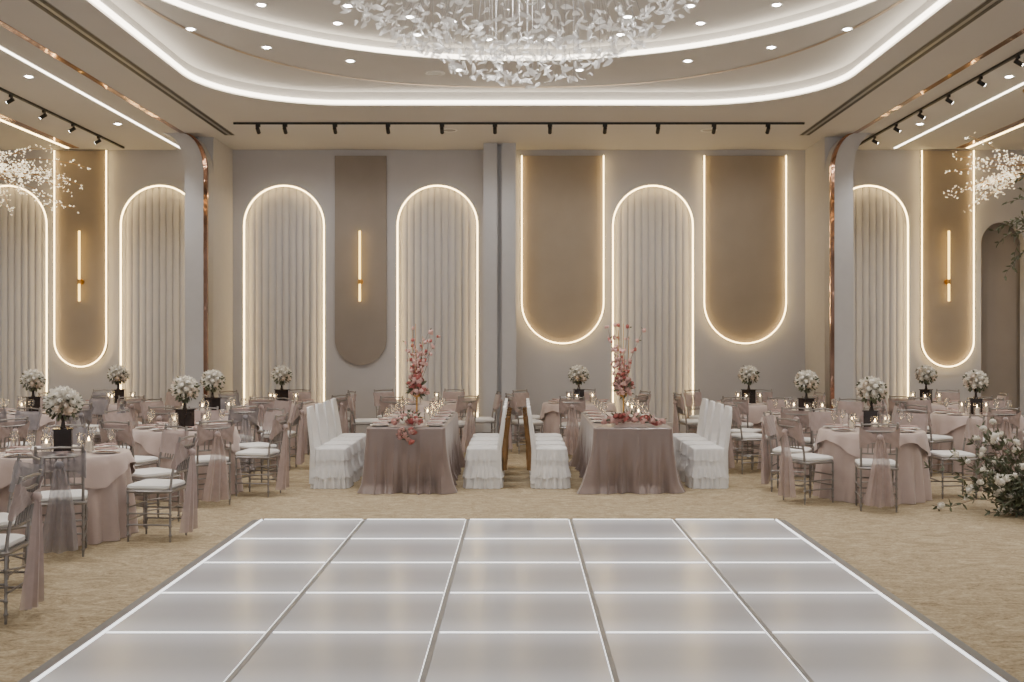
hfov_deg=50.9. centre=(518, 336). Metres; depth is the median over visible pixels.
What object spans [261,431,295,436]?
cushion
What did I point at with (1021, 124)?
ceiling light strip
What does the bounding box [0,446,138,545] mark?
table
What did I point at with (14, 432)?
chair
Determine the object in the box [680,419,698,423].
cushion
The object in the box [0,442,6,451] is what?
table
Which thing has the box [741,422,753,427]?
cushion
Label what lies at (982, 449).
flower
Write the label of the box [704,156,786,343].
wall panel
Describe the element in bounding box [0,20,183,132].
trim
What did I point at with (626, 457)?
table
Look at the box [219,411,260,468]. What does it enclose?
table
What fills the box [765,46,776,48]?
recessed light
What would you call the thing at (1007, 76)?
recessed light
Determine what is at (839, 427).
folded napkin
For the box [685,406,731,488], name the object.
covered chair
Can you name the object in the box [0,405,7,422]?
chair
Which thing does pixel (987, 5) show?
ceiling vent
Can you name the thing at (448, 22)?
chandelier
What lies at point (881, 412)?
chair
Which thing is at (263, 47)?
recessed light
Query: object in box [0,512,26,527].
cushion
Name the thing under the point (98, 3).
light strip
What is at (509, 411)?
covered chair
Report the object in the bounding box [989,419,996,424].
flower
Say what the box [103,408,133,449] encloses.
chair
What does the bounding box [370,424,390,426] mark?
dinner plate
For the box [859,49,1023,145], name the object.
track light
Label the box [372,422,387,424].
folded napkin
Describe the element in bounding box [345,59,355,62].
recessed light
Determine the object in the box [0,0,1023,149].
ceiling
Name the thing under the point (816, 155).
column
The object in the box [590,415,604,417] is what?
folded napkin
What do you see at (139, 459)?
cushion
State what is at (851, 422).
candle holder
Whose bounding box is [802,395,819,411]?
chair
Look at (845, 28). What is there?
recessed light
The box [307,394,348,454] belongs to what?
chair
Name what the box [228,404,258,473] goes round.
chair
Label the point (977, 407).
candle holder
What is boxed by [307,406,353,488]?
covered chair
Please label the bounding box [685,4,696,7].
recessed light
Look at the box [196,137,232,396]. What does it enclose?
column
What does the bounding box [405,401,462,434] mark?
table
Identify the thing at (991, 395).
chair
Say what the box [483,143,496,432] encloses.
wall
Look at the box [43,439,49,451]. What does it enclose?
candle holder
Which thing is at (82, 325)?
wall panel
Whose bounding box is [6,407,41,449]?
chair
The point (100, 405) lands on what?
chair
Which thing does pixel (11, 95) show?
track light
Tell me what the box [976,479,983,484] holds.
flower
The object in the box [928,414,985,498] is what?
chair
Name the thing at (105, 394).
chair
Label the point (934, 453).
cushion
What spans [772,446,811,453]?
cushion
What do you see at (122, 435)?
chair
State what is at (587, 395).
chair
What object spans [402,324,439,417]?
flower arrangement
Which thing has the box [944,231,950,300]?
wall sconce
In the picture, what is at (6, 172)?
chandelier
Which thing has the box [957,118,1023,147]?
trim
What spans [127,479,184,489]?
cushion
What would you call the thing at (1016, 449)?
flower
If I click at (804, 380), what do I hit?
flower centerpiece
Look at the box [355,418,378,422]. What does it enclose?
cushion
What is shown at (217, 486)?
chair
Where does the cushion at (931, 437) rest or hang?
on the chair at (932, 438)
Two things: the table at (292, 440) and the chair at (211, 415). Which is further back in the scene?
the table at (292, 440)
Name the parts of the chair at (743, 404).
backrest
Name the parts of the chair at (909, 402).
backrest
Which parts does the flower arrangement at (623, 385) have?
rod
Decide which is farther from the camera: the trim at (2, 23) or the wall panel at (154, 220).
the wall panel at (154, 220)
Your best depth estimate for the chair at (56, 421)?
12.54 m
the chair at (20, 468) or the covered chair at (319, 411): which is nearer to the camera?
the chair at (20, 468)
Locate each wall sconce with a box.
[77,231,83,300]
[358,231,362,300]
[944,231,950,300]
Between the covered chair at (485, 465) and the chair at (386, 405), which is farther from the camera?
the chair at (386, 405)
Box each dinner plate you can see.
[3,453,31,456]
[6,448,33,452]
[92,445,118,448]
[92,450,120,453]
[135,426,155,428]
[150,428,171,430]
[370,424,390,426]
[425,424,444,426]
[428,420,446,422]
[831,428,852,431]
[900,430,914,432]
[934,411,949,413]
[946,413,964,415]
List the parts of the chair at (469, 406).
backrest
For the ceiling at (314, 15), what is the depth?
12.12 m
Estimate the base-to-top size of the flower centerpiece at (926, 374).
0.607 m
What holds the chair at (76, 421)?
on the floor
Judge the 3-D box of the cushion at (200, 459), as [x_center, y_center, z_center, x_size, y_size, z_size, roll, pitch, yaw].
[-3.364,1.315,11.621,0.404,0.054,0.404,0,0,-34]
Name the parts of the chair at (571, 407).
backrest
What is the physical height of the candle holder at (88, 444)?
0.168 m
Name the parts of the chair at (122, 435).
sash, backrest, seat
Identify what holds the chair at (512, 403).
on the floor
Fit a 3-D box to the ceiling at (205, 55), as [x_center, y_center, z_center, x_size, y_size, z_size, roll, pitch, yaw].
[0.000,-3.470,9.500,8.600,0.020,11.600,0,0,0]
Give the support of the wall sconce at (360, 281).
attached to the wall panel at (360, 181)
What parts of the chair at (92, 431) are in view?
sash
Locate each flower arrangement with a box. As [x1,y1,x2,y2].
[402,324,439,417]
[605,323,645,410]
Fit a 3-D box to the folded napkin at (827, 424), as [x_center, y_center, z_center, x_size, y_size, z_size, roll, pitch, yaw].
[3.609,1.012,12.346,0.180,0.034,0.120,0,0,28]
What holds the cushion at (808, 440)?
on the chair at (803, 416)
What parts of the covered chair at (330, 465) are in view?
backrest, seat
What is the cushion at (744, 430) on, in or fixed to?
on the chair at (744, 430)
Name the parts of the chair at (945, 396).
backrest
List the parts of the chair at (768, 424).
sash, backrest, leg, leg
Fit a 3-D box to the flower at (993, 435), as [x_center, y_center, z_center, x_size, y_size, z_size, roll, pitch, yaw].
[4.691,0.978,10.626,0.099,0.061,0.099,-31,-25,-13]
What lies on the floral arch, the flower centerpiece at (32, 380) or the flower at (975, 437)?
the flower at (975, 437)
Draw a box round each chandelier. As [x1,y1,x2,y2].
[0,145,90,214]
[333,0,698,88]
[943,89,1023,210]
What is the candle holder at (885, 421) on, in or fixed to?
on the table at (914, 483)
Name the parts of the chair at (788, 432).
sash, backrest, leg, leg, seat, leg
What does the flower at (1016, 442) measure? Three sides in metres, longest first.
0.073 x 0.073 x 0.045 m
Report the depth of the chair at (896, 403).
14.38 m
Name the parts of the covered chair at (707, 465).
seat, backrest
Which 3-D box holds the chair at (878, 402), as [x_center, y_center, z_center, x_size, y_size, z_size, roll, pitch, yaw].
[6.085,1.336,17.944,0.410,0.928,0.564,0,0,-25]
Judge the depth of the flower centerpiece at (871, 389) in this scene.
12.07 m
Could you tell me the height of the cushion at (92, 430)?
0.054 m
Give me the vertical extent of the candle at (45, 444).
0.098 m
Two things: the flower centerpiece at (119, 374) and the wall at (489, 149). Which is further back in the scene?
the wall at (489, 149)
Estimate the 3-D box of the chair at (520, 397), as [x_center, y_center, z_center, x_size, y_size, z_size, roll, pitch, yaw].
[0.178,1.336,17.706,0.564,0.928,0.410,0,0,40]
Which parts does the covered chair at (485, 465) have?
seat, backrest, sash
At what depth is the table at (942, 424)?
14.21 m
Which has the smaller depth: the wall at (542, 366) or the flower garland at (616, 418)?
the flower garland at (616, 418)
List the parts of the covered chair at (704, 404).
seat, backrest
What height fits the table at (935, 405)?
0.750 m
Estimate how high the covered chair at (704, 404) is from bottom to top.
0.961 m
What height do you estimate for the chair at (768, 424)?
0.928 m
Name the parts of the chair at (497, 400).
backrest, sash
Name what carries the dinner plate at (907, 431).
on the table at (914, 483)
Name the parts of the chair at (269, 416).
leg, backrest, sash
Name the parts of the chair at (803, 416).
backrest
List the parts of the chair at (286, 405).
sash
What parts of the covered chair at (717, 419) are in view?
seat, backrest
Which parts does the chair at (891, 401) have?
sash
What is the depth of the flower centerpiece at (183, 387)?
12.33 m
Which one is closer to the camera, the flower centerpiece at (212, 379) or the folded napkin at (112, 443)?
the folded napkin at (112, 443)
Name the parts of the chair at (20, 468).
seat, backrest, sash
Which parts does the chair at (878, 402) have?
sash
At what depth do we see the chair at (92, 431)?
15.01 m
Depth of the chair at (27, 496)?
6.87 m
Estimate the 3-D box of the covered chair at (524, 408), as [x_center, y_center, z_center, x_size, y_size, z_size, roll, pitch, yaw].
[0.340,1.316,14.564,0.587,0.961,0.497,0,0,0]
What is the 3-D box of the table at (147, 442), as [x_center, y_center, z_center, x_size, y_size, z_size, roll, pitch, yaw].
[-3.855,1.421,12.405,1.277,0.750,1.285,0,0,4]
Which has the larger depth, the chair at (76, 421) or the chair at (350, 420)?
the chair at (350, 420)
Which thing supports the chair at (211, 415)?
on the floor
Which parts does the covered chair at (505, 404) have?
seat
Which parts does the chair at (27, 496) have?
leg, seat, backrest, leg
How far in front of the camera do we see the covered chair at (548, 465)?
12.76 m
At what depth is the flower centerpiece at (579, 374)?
17.02 m
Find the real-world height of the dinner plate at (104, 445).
0.019 m
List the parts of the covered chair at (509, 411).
seat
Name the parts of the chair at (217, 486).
leg, seat, backrest, leg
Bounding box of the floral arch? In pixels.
[924,172,1023,516]
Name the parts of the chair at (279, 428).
leg, leg, seat, leg, backrest, sash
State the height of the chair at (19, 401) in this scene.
0.928 m
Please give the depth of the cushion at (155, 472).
10.33 m
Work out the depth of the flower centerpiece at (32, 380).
14.88 m
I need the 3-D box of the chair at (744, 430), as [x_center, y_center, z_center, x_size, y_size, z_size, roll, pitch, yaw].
[3.116,1.336,15.134,0.564,0.928,0.410,0,0,34]
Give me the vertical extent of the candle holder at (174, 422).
0.168 m
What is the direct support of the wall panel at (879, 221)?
attached to the wall at (542, 366)
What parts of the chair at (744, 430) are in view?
sash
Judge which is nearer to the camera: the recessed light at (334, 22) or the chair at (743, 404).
the recessed light at (334, 22)
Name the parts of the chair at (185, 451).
leg, leg, seat, leg, backrest, sash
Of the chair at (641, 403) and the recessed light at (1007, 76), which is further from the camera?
the chair at (641, 403)
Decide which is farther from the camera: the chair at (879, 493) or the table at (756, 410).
the table at (756, 410)
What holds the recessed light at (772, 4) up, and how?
in the ceiling at (314, 15)
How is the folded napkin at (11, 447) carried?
on the dinner plate at (19, 448)
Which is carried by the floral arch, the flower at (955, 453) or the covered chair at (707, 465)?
the flower at (955, 453)
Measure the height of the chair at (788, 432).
0.928 m
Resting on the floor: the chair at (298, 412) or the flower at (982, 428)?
the chair at (298, 412)
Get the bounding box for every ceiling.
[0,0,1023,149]
[110,0,926,91]
[199,0,838,48]
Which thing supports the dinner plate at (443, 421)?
on the table at (433, 463)
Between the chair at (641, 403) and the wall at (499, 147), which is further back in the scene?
the wall at (499, 147)
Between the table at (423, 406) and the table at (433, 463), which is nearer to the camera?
the table at (433, 463)
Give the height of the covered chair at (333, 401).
0.961 m
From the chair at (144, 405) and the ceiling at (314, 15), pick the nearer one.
the ceiling at (314, 15)
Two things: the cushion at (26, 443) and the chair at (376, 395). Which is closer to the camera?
the cushion at (26, 443)
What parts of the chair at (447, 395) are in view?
sash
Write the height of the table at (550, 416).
0.750 m
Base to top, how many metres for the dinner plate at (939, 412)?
0.019 m
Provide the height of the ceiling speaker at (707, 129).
0.010 m
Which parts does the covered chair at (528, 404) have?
seat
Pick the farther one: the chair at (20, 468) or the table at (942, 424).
the table at (942, 424)
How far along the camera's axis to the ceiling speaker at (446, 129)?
17.01 m
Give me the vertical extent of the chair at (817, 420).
0.928 m
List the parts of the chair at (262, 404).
backrest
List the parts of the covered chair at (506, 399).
seat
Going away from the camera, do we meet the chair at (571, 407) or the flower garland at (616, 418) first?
the flower garland at (616, 418)
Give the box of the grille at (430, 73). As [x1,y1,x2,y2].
[427,72,442,74]
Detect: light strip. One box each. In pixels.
[0,46,179,147]
[0,119,67,147]
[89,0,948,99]
[90,0,946,103]
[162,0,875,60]
[164,0,873,59]
[894,82,1023,147]
[967,124,1023,147]
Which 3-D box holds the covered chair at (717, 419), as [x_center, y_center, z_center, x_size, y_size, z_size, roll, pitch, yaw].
[2.274,1.316,13.496,0.534,0.961,0.496,0,0,-1]
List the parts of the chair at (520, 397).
backrest, sash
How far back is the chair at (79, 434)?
10.84 m
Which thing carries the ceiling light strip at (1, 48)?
attached to the ceiling at (1005, 19)
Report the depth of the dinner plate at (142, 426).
12.25 m
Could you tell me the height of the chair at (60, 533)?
0.928 m
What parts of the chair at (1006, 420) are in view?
sash, backrest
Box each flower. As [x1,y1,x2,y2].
[937,502,944,508]
[952,451,959,456]
[966,488,971,493]
[972,435,980,439]
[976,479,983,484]
[979,425,986,431]
[979,446,986,452]
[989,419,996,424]
[990,432,998,439]
[993,490,999,496]
[995,478,1004,485]
[1001,475,1010,481]
[1012,446,1020,452]
[1013,439,1019,445]
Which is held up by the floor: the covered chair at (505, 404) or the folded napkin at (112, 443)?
the covered chair at (505, 404)
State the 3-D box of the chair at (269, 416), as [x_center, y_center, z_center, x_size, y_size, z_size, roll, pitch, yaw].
[-3.147,1.336,13.100,0.564,0.928,0.410,0,0,-45]
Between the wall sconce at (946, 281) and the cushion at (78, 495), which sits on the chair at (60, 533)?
the cushion at (78, 495)
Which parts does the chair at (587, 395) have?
sash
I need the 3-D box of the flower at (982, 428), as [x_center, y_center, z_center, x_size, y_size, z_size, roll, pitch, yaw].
[4.831,0.951,11.197,0.078,0.078,0.048,-37,13,31]
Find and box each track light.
[0,87,123,148]
[233,122,804,133]
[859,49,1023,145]
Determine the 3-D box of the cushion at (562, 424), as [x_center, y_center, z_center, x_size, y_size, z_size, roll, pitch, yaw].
[0.823,1.315,16.199,0.404,0.054,0.404,0,0,8]
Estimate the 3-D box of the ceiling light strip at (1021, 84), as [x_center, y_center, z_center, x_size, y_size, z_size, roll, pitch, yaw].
[6.500,-3.265,10.300,0.040,0.010,16.600,0,0,0]
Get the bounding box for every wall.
[0,150,1023,432]
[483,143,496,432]
[497,145,501,432]
[502,143,515,443]
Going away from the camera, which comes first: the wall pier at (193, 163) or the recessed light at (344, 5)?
the recessed light at (344, 5)
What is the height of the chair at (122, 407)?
0.928 m
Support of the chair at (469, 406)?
on the floor
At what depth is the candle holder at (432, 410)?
14.18 m
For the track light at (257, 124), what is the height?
0.173 m
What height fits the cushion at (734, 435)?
0.054 m
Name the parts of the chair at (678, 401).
sash, backrest, seat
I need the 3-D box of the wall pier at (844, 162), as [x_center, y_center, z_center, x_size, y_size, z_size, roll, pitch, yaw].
[5.360,-0.735,17.425,0.720,5.070,0.350,0,0,0]
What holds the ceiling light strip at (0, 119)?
attached to the ceiling at (1005, 19)
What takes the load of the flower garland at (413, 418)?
on the table at (433, 463)
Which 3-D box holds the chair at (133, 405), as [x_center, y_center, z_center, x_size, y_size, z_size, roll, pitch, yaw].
[-5.873,1.336,16.219,0.410,0.928,0.564,0,0,-28]
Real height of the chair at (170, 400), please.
0.928 m
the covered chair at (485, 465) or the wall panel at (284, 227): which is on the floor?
the covered chair at (485, 465)
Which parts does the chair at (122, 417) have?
backrest, sash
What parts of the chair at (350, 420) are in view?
backrest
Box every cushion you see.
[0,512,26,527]
[0,534,25,550]
[6,441,33,448]
[41,489,87,502]
[86,424,98,429]
[89,428,99,433]
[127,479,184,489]
[131,467,176,477]
[134,455,157,463]
[195,455,228,463]
[235,448,279,455]
[239,442,276,448]
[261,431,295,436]
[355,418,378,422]
[458,421,464,425]
[476,417,493,421]
[512,419,542,423]
[519,415,539,419]
[559,422,579,426]
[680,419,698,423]
[689,415,698,418]
[731,428,761,432]
[731,433,767,438]
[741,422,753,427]
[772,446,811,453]
[791,453,832,461]
[804,437,814,443]
[855,458,898,467]
[927,434,952,440]
[930,450,975,457]
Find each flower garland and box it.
[391,409,422,444]
[601,408,666,425]
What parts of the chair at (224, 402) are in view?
sash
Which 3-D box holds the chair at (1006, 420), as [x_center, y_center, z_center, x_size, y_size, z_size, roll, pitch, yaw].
[6.077,1.336,13.637,0.410,0.928,0.564,0,0,5]
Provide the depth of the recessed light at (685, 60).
13.45 m
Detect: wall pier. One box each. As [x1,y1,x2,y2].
[163,133,212,409]
[825,133,874,410]
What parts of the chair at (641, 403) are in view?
backrest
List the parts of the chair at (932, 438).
sash, backrest, leg, seat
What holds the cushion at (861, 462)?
on the chair at (879, 493)
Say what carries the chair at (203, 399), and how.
on the floor
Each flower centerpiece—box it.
[19,369,46,410]
[42,385,83,450]
[107,365,129,402]
[169,375,199,427]
[199,369,225,412]
[270,365,292,400]
[568,365,589,398]
[737,365,759,403]
[793,370,819,411]
[855,376,886,426]
[915,365,936,402]
[962,369,989,413]
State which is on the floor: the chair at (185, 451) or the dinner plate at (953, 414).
the chair at (185, 451)
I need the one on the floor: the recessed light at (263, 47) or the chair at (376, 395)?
the chair at (376, 395)
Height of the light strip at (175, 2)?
0.048 m
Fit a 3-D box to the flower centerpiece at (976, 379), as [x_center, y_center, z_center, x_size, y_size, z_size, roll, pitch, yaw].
[6.200,0.743,14.603,0.347,0.607,0.348,0,0,33]
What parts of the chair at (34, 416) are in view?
sash, backrest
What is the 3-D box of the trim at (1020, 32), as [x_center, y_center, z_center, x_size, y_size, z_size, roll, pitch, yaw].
[5.390,-3.267,9.650,0.080,0.006,15.300,0,0,0]
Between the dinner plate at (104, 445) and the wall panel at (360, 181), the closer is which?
the dinner plate at (104, 445)
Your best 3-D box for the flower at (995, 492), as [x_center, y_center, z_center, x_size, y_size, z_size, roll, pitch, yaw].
[4.838,1.570,10.879,0.098,0.060,0.098,-25,13,43]
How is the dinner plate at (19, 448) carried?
on the table at (108, 476)
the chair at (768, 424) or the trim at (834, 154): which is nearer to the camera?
the chair at (768, 424)
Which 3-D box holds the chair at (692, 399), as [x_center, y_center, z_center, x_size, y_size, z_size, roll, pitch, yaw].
[3.020,1.336,17.779,0.410,0.928,0.564,0,0,-39]
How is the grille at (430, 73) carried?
attached to the ceiling speaker at (433, 72)
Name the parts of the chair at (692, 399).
backrest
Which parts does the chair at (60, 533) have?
backrest, seat, leg, leg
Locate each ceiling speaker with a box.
[425,70,444,75]
[444,128,457,131]
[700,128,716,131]
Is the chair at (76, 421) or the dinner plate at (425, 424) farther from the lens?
the dinner plate at (425, 424)
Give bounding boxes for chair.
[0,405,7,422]
[0,416,29,452]
[0,454,44,579]
[0,469,43,624]
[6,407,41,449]
[16,395,44,409]
[32,413,66,448]
[32,444,87,556]
[44,423,86,445]
[65,402,93,439]
[70,414,81,428]
[86,395,109,445]
[89,398,127,445]
[92,389,111,398]
[98,420,157,502]
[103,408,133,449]
[117,395,144,427]
[117,402,125,412]
[126,433,197,542]
[131,424,188,526]
[140,398,163,424]
[147,406,174,423]
[165,389,182,409]
[184,419,234,504]
[188,406,219,423]
[201,394,208,405]
[210,396,236,410]
[218,390,239,405]
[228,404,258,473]
[235,413,289,496]
[239,407,284,482]
[248,396,274,442]
[257,397,291,464]
[260,400,304,470]
[288,389,311,400]
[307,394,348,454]
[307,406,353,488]
[315,403,359,481]
[323,400,363,476]
[330,398,365,450]
[345,390,355,432]
[346,392,378,432]
[373,389,394,417]
[379,396,404,417]
[443,388,464,419]
[455,395,479,451]
[462,406,510,488]
[469,403,510,481]
[471,401,510,474]
[472,398,511,441]
[476,391,502,433]
[505,393,542,453]
[512,389,541,446]
[523,398,561,437]
[523,400,562,474]
[523,403,564,480]
[523,406,570,488]
[559,396,585,454]
[574,388,596,400]
[632,394,649,411]
[638,390,650,411]
[673,392,698,432]
[673,398,707,450]
[675,401,714,473]
[678,403,723,481]
[683,389,701,433]
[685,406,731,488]
[720,398,761,467]
[721,402,768,473]
[722,396,753,457]
[756,389,772,401]
[761,410,811,491]
[767,397,793,411]
[775,416,833,504]
[780,406,814,479]
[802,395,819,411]
[808,407,839,483]
[812,391,825,410]
[837,397,863,422]
[855,422,899,511]
[860,406,885,424]
[867,398,886,419]
[878,399,888,422]
[888,395,915,421]
[891,401,903,423]
[894,408,927,432]
[903,403,953,476]
[906,397,932,451]
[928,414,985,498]
[935,389,959,401]
[973,395,993,400]
[976,407,1020,479]
[982,398,1004,410]
[996,392,1008,409]
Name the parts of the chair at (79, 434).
backrest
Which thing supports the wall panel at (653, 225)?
attached to the wall at (542, 366)
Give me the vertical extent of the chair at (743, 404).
0.928 m
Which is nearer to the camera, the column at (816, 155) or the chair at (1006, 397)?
the chair at (1006, 397)
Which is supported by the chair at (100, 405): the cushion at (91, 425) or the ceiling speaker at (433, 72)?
the cushion at (91, 425)
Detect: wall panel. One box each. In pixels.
[0,185,46,409]
[54,150,107,366]
[120,185,184,409]
[243,185,324,405]
[335,156,386,364]
[397,185,477,420]
[521,156,603,343]
[612,185,693,421]
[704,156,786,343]
[853,185,908,420]
[920,150,974,366]
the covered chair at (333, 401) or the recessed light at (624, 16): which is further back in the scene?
the covered chair at (333, 401)
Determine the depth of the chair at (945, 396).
17.95 m
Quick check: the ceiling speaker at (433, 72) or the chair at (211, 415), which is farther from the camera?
the ceiling speaker at (433, 72)
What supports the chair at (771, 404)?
on the floor
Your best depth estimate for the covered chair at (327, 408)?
13.93 m
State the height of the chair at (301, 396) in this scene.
0.928 m
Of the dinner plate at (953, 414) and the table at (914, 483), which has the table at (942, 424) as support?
the dinner plate at (953, 414)
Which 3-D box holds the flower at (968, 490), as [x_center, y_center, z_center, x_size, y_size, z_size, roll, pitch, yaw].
[4.708,1.609,11.267,0.077,0.078,0.048,32,18,-40]
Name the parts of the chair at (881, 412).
backrest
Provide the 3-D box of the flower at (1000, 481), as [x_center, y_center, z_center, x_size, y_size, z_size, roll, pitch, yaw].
[4.717,1.421,10.545,0.095,0.095,0.058,32,44,0]
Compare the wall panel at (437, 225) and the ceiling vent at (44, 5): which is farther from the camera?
the wall panel at (437, 225)
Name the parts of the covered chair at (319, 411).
backrest, seat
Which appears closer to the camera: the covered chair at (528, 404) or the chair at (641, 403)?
the covered chair at (528, 404)
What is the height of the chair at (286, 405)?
0.928 m
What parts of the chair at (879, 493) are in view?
leg, leg, seat, backrest, leg, leg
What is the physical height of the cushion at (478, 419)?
0.054 m
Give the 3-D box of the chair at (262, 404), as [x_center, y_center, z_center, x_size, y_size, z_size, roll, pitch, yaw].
[-3.781,1.336,16.044,0.410,0.928,0.564,0,0,0]
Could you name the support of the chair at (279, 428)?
on the floor
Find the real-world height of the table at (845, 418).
0.750 m
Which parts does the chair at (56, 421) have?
sash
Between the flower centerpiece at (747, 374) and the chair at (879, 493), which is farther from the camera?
the flower centerpiece at (747, 374)
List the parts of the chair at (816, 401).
sash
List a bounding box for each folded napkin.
[5,450,29,455]
[9,446,31,450]
[94,442,115,447]
[95,447,117,451]
[138,424,154,427]
[153,421,168,424]
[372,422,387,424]
[427,422,442,424]
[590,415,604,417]
[825,423,841,426]
[834,426,850,429]
[900,425,917,428]
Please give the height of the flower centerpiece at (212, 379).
0.607 m
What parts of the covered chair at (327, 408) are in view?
backrest, seat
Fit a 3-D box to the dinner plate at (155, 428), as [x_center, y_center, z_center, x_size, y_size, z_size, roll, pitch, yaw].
[-3.990,1.036,12.004,0.242,0.019,0.242,0,0,19]
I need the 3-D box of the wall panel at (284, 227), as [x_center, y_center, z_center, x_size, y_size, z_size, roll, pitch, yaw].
[-4.105,-0.583,18.874,1.440,4.166,0.167,0,0,0]
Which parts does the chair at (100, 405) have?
backrest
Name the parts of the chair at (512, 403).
sash, backrest, leg, seat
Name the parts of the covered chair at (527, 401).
seat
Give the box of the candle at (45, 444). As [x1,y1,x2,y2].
[43,443,49,451]
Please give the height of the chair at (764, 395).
0.928 m
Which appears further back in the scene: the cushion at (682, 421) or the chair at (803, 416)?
the cushion at (682, 421)
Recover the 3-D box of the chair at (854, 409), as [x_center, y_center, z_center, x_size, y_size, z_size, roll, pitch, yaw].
[4.600,1.336,15.252,0.564,0.928,0.410,0,0,-45]
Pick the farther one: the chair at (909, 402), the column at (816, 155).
the column at (816, 155)
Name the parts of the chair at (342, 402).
leg, sash, backrest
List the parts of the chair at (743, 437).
backrest, sash, leg, seat, leg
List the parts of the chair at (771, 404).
backrest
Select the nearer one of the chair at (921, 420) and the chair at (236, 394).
the chair at (921, 420)
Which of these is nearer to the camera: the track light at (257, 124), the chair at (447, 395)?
the track light at (257, 124)
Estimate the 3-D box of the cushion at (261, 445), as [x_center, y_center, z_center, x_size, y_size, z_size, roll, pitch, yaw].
[-3.202,1.315,13.045,0.404,0.054,0.404,0,0,-45]
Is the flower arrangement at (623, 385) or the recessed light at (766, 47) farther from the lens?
the flower arrangement at (623, 385)
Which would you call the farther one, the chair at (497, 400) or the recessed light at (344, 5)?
the chair at (497, 400)
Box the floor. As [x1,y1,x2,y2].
[0,440,1023,681]
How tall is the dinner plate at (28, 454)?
0.019 m
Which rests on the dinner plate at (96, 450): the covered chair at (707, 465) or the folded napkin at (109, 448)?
the folded napkin at (109, 448)
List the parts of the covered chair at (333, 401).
backrest, seat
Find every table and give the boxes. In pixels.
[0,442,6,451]
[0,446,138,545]
[7,410,68,445]
[82,403,144,444]
[129,424,242,500]
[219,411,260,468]
[243,401,317,453]
[357,412,465,494]
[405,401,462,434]
[540,401,616,441]
[568,412,685,494]
[715,402,766,454]
[757,413,852,474]
[813,426,931,504]
[886,402,966,422]
[927,411,1023,474]
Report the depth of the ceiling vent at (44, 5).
12.65 m
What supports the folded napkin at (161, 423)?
on the dinner plate
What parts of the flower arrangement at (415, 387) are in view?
rod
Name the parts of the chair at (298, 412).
seat, leg, leg, backrest, sash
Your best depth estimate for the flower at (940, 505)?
11.10 m
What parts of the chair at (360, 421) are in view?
sash, seat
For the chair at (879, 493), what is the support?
on the floor
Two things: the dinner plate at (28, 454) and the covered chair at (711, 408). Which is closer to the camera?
the dinner plate at (28, 454)
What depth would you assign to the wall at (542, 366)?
18.80 m
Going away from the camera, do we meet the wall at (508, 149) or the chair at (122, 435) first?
the chair at (122, 435)
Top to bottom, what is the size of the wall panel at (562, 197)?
3.281 m
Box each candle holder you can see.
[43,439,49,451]
[85,437,91,451]
[172,417,176,428]
[425,409,429,419]
[430,405,434,414]
[849,417,853,427]
[883,416,887,426]
[975,406,978,414]
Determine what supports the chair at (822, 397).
on the floor
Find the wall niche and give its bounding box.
[981,223,1019,410]
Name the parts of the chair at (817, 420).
backrest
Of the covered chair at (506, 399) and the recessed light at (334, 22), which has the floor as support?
the covered chair at (506, 399)
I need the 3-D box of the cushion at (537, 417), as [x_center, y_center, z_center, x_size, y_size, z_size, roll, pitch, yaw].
[0.237,1.315,17.656,0.404,0.054,0.404,0,0,40]
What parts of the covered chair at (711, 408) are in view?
seat, backrest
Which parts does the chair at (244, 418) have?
backrest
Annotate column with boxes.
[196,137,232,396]
[805,137,841,410]
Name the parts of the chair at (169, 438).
leg, seat, leg, backrest, sash, leg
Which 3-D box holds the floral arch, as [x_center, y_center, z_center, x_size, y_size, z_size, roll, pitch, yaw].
[5.902,0.047,11.045,3.063,3.605,1.615,0,0,-19]
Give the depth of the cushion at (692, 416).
17.67 m
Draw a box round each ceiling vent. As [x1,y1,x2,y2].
[28,0,233,134]
[800,0,1003,134]
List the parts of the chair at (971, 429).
leg, seat, leg, backrest, sash, leg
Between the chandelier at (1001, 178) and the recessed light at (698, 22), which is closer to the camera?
the recessed light at (698, 22)
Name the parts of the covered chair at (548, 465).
sash, backrest, seat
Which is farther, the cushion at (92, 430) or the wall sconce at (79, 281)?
the wall sconce at (79, 281)
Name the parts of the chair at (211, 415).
backrest, sash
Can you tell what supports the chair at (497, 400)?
on the floor
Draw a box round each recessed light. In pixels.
[185,27,196,30]
[255,3,267,6]
[261,46,272,48]
[331,21,343,24]
[342,4,353,7]
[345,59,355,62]
[622,15,632,18]
[682,59,692,62]
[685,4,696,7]
[694,21,706,24]
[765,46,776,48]
[770,3,782,6]
[841,27,852,30]
[1003,75,1014,77]
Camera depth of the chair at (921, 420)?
13.01 m
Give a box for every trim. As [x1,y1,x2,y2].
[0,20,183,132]
[0,114,78,147]
[133,0,904,87]
[185,133,207,396]
[830,133,852,410]
[854,29,1023,132]
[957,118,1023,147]
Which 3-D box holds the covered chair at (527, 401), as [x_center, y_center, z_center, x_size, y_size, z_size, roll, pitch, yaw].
[0.340,1.316,14.030,0.587,0.961,0.497,0,0,2]
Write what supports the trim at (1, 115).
attached to the ceiling at (1005, 19)
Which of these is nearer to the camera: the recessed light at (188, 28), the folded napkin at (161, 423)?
the recessed light at (188, 28)
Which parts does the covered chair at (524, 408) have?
seat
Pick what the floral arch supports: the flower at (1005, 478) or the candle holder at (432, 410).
the flower at (1005, 478)
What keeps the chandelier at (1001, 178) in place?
hanging from the ceiling at (1005, 19)
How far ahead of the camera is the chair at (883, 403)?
14.84 m

